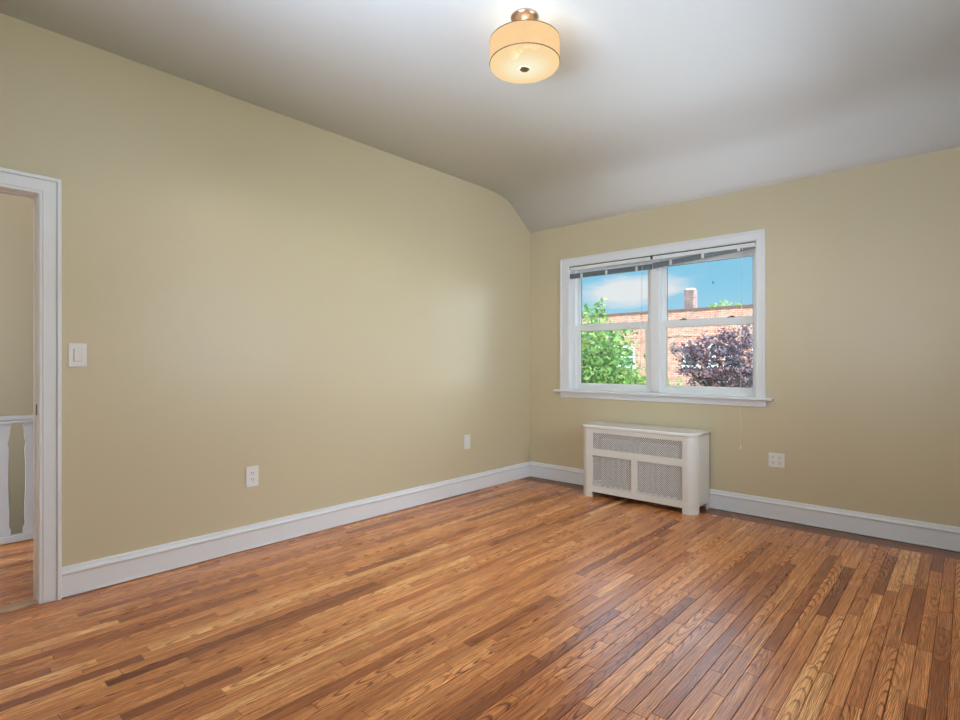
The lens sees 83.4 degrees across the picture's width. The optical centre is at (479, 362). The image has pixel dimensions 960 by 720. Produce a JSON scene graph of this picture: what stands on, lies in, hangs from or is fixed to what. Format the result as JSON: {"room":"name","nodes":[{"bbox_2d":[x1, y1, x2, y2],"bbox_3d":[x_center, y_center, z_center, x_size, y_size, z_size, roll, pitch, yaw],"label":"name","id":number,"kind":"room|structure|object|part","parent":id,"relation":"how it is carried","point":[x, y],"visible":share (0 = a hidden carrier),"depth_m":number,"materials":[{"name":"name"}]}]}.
{"room":"empty bedroom","nodes":[
{"label":"empty bedroom","id":0,"kind":"room"},
{"bbox_2d":[0,193,32,534],"bbox_3d":[-3.753,1.214,4.375,0.120,5.771,4.700,0,0,42],"label":"wall","id":1,"kind":"structure","parent":0,"point":[16,212],"depth_m":4.32,"materials":[{"name":"beige paint"}]},
{"bbox_2d":[0,539,33,606],"bbox_3d":[-2.576,1.325,3.309,1.255,0.250,4.700,0,0,42],"label":"floor","id":2,"kind":"structure","parent":0,"point":[16,558],"depth_m":3.08,"materials":[{"name":"brown wood"}]},
{"bbox_2d":[0,415,32,544],"bbox_3d":[-3.090,0.771,3.573,0.060,0.833,3.800,0,0,42],"label":"stair railing","id":3,"kind":"object","parent":2,"relation":"on","point":[6,537],"visible":0.12,"depth_m":3.56,"materials":[{"name":"grey paint"}]},
{"bbox_3d":[-3.090,0.379,3.573,0.060,0.048,3.800,0,0,42],"label":"handrail","id":4,"kind":"part","parent":3,"relation":"part of","materials":[{"name":"grey paint"}]},
{"bbox_3d":[-3.090,1.166,3.573,0.044,0.044,3.800,0,0,42],"label":"rail","id":5,"kind":"part","parent":3,"relation":"part of","materials":[{"name":"grey paint"}]},
{"bbox_2d":[0,13,529,566],"bbox_3d":[-1.233,-0.136,3.816,0.095,3.071,5.145,0,0,42],"label":"wall","id":6,"kind":"structure","parent":0,"point":[245,284],"depth_m":3.45,"materials":[{"name":"beige paint"}]},
{"bbox_2d":[0,167,61,613],"bbox_3d":[-2.495,0.139,2.405,0.128,2.130,0.986,0,0,42],"label":"door frame","id":7,"kind":"structure","parent":6,"relation":"in","point":[45,192],"depth_m":2.70,"materials":[{"name":"white paint"}]},
{"bbox_3d":[-2.459,-0.881,2.372,0.029,0.089,0.986,0,0,42],"label":"head casing","id":8,"kind":"part","parent":7,"relation":"part of","materials":[{"name":"white paint"}]},
{"bbox_3d":[-2.157,0.181,2.704,0.029,2.038,0.089,0,0,42],"label":"casing","id":9,"kind":"part","parent":7,"relation":"part of","materials":[{"name":"white paint"}]},
{"bbox_2d":[68,343,86,366],"bbox_3d":[-2.087,-0.038,2.795,0.010,0.122,0.078,0,0,42],"label":"light switch","id":10,"kind":"object","parent":6,"relation":"attached to","point":[77,352],"visible":1,"depth_m":2.79,"materials":[{"name":"white plastic"}]},
{"bbox_3d":[-2.086,-0.038,2.794,0.002,0.070,0.037,0,0,42],"label":"switch frame","id":11,"kind":"part","parent":10,"relation":"part of","materials":[{"name":"white plastic"}]},
{"bbox_2d":[246,465,257,487],"bbox_3d":[-1.470,0.737,3.478,0.008,0.132,0.082,0,0,42],"label":"wall outlet","id":12,"kind":"object","parent":6,"relation":"attached to","point":[251,472],"visible":1,"depth_m":3.47,"materials":[{"name":"white plastic"}]},
{"bbox_2d":[62,461,530,597],"bbox_3d":[-0.795,1.121,4.209,0.026,0.151,3.975,0,0,42],"label":"baseboard","id":13,"kind":"structure","parent":6,"relation":"attached to","point":[86,576],"depth_m":3.48,"materials":[{"name":"white paint"}]},
{"bbox_2d":[464,435,469,448],"bbox_3d":[-0.118,0.734,4.971,0.008,0.128,0.080,0,0,42],"label":"wall outlet","id":14,"kind":"object","parent":6,"relation":"attached to","point":[466,437],"visible":1,"depth_m":4.96,"materials":[{"name":"white plastic"}]},
{"bbox_2d":[0,479,959,719],"bbox_3d":[0.159,1.300,2.490,3.750,0.200,4.858,0,0,42],"label":"floor","id":15,"kind":"structure","parent":0,"point":[519,599],"depth_m":2.45,"materials":[{"name":"brown wood"}]},
{"bbox_2d":[594,438,681,508],"bbox_3d":[1.380,0.949,4.696,0.785,0.504,0.165,0,0,42],"label":"radiator","id":16,"kind":"object","parent":15,"relation":"on","point":[603,438],"visible":0.39,"depth_m":4.63,"materials":[{"name":"grey metal"}]},
{"bbox_2d":[582,421,710,514],"bbox_3d":[1.395,0.879,4.655,1.054,0.641,0.326,0,0,42],"label":"radiator cover","id":17,"kind":"object","parent":15,"relation":"on","point":[693,463],"visible":1,"depth_m":4.48,"materials":[{"name":"wood"}]},
{"bbox_2d":[593,455,630,490],"bbox_3d":[1.149,0.962,4.694,0.401,0.292,0.002,0,0,42],"label":"grille","id":18,"kind":"object","parent":17,"relation":"attached to","point":[611,458],"depth_m":4.69,"materials":[{"name":"white metal"}]},
{"bbox_2d":[593,433,681,458],"bbox_3d":[1.310,0.698,4.548,0.836,0.167,0.002,0,0,42],"label":"grille","id":19,"kind":"object","parent":17,"relation":"attached to","point":[616,451],"depth_m":4.53,"materials":[{"name":"white metal"}]},
{"bbox_2d":[638,461,681,499],"bbox_3d":[1.470,0.962,4.403,0.405,0.292,0.002,0,0,42],"label":"grille","id":20,"kind":"object","parent":17,"relation":"attached to","point":[649,496],"depth_m":4.39,"materials":[{"name":"white metal"}]},
{"bbox_2d":[0,0,959,232],"bbox_3d":[0.245,-1.633,2.585,3.940,0.533,5.305,0,0,42],"label":"ceiling","id":21,"kind":"structure","parent":0,"point":[647,104],"depth_m":3.17,"materials":[{"name":"white paint"}]},
{"bbox_2d":[489,8,559,83],"bbox_3d":[0.216,-1.540,2.606,0.340,0.262,0.340,0,0,42],"label":"ceiling lamp","id":22,"kind":"object","parent":21,"relation":"hanging from","point":[525,49],"visible":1,"depth_m":2.51,"materials":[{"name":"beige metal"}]},
{"bbox_2d":[490,43,558,83],"bbox_3d":[0.216,-1.433,2.606,0.334,0.025,0.334,0,0,42],"label":"diffuser","id":23,"kind":"object","parent":22,"relation":"attached to","point":[519,63],"depth_m":2.56,"materials":[{"name":"beige glass"}]},
{"bbox_3d":[0.216,-1.498,2.606,0.336,0.106,0.336,0,0,42],"label":"lamp shade","id":24,"kind":"part","parent":22,"relation":"part of","materials":[{"name":"beige fabric"}]},
{"bbox_2d":[530,147,959,551],"bbox_3d":[1.973,-0.136,4.491,3.940,3.071,0.160,0,0,42],"label":"wall","id":25,"kind":"structure","parent":0,"point":[863,262],"depth_m":3.88,"materials":[{"name":"beige paint"}]},
{"bbox_2d":[554,229,773,406],"bbox_3d":[1.540,-0.341,4.826,1.990,1.377,0.195,0,0,42],"label":"window","id":26,"kind":"structure","parent":25,"relation":"in","point":[655,389],"depth_m":4.79,"materials":[{"name":"white paint"}]},
{"bbox_2d":[569,256,651,333],"bbox_3d":[1.211,-0.435,5.076,0.858,1.030,0.044,0,0,42],"label":"window blind","id":27,"kind":"object","parent":26,"relation":"attached to","point":[646,258],"visible":1,"depth_m":5.03,"materials":[{"name":"white plastic"}]},
{"bbox_3d":[1.214,-0.835,5.080,0.846,0.011,0.026,0,0,42],"label":"rail","id":28,"kind":"part","parent":27,"relation":"part of","materials":[{"name":"grey"}]},
{"bbox_3d":[1.259,-0.054,5.123,0.778,0.624,0.034,0,0,42],"label":"sash","id":29,"kind":"part","parent":26,"relation":"part of","materials":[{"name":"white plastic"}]},
{"bbox_3d":[1.286,-0.619,5.153,0.778,0.598,0.034,0,0,42],"label":"sash","id":30,"kind":"part","parent":26,"relation":"part of","materials":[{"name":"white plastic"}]},
{"bbox_3d":[1.506,-0.991,4.788,1.844,0.077,0.026,0,0,42],"label":"head casing","id":31,"kind":"part","parent":26,"relation":"part of","materials":[{"name":"white paint"}]},
{"bbox_3d":[1.585,-0.337,4.849,1.708,1.222,0.100,0,0,42],"label":"frame","id":32,"kind":"part","parent":26,"relation":"part of","materials":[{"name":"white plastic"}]},
{"bbox_2d":[652,241,755,449],"bbox_3d":[1.830,-0.132,4.480,0.856,1.636,0.096,0,0,42],"label":"window blind","id":33,"kind":"object","parent":26,"relation":"attached to","point":[703,253],"visible":0.98,"depth_m":4.48,"materials":[{"name":"white plastic"}]},
{"bbox_3d":[1.851,-0.871,4.503,0.844,0.075,0.026,0,0,42],"label":"rail","id":34,"kind":"part","parent":33,"relation":"part of","materials":[{"name":"grey metal"}]},
{"bbox_3d":[2.063,-0.138,4.249,0.004,1.585,0.057,0,0,40],"label":"pull cord","id":35,"kind":"part","parent":33,"relation":"part of","materials":[{"name":"white fabric"}]},
{"bbox_3d":[1.909,-0.054,4.534,0.797,0.624,0.034,0,0,42],"label":"sash","id":36,"kind":"part","parent":26,"relation":"part of","materials":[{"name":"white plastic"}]},
{"bbox_3d":[1.936,-0.619,4.563,0.797,0.598,0.034,0,0,42],"label":"sash","id":37,"kind":"part","parent":26,"relation":"part of","materials":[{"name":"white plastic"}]},
{"bbox_2d":[521,477,959,559],"bbox_3d":[1.844,1.300,4.349,3.750,0.200,0.162,0,0,42],"label":"trim","id":38,"kind":"structure","parent":25,"relation":"attached to","point":[926,550],"depth_m":3.87,"materials":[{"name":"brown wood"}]},
{"bbox_2d":[530,461,959,552],"bbox_3d":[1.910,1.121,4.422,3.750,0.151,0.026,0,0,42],"label":"baseboard","id":39,"kind":"structure","parent":25,"relation":"attached to","point":[947,537],"depth_m":3.90,"materials":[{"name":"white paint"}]},
{"bbox_2d":[768,453,784,467],"bbox_3d":[2.264,0.748,4.114,0.112,0.108,0.008,0,0,42],"label":"wall outlet","id":40,"kind":"object","parent":25,"relation":"attached to","point":[774,459],"visible":1,"depth_m":4.11,"materials":[{"name":"white plastic"}]},
{"label":"outside","id":41,"kind":"structure","parent":0,"visible":0},
{"bbox_3d":[31.147,4.750,39.483,120.000,0.300,88.800,0,0,42],"label":"ground","id":42,"kind":"structure","parent":41,"visible":0},
{"bbox_2d":[582,297,681,385],"bbox_3d":[3.237,1.376,15.636,6.314,6.448,4.636,0,0,42],"label":"tree","id":43,"kind":"object","parent":42,"relation":"on","point":[605,366],"visible":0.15,"depth_m":14.85,"materials":[{"name":"green plant"}]},
{"bbox_2d":[582,288,752,386],"bbox_3d":[8.681,0.615,26.602,20.100,7.970,6.060,0,0,42],"label":"brick building","id":44,"kind":"structure","parent":42,"relation":"on","point":[690,311],"depth_m":22.86,"materials":[{"name":"brown brick"}]},
{"bbox_3d":[6.491,-0.240,24.640,1.190,0.880,0.010,0,0,42],"label":"pane","id":45,"kind":"part","parent":44,"relation":"part of","materials":[{"name":"blue"}]},
{"bbox_2d":[667,324,752,387],"bbox_3d":[7.593,1.765,14.460,5.329,5.669,2.743,0,0,42],"label":"tree","id":46,"kind":"object","parent":42,"relation":"on","point":[741,370],"visible":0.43,"depth_m":15.02,"materials":[{"name":"purple plant"}]},
{"bbox_2d":[709,300,742,306],"bbox_3d":[14.062,0.543,30.500,2.760,8.114,3.257,0,0,-21],"label":"tree","id":47,"kind":"object","parent":42,"relation":"on","point":[721,302],"visible":0.02,"depth_m":30.26,"materials":[{"name":"green plant"}]}
]}

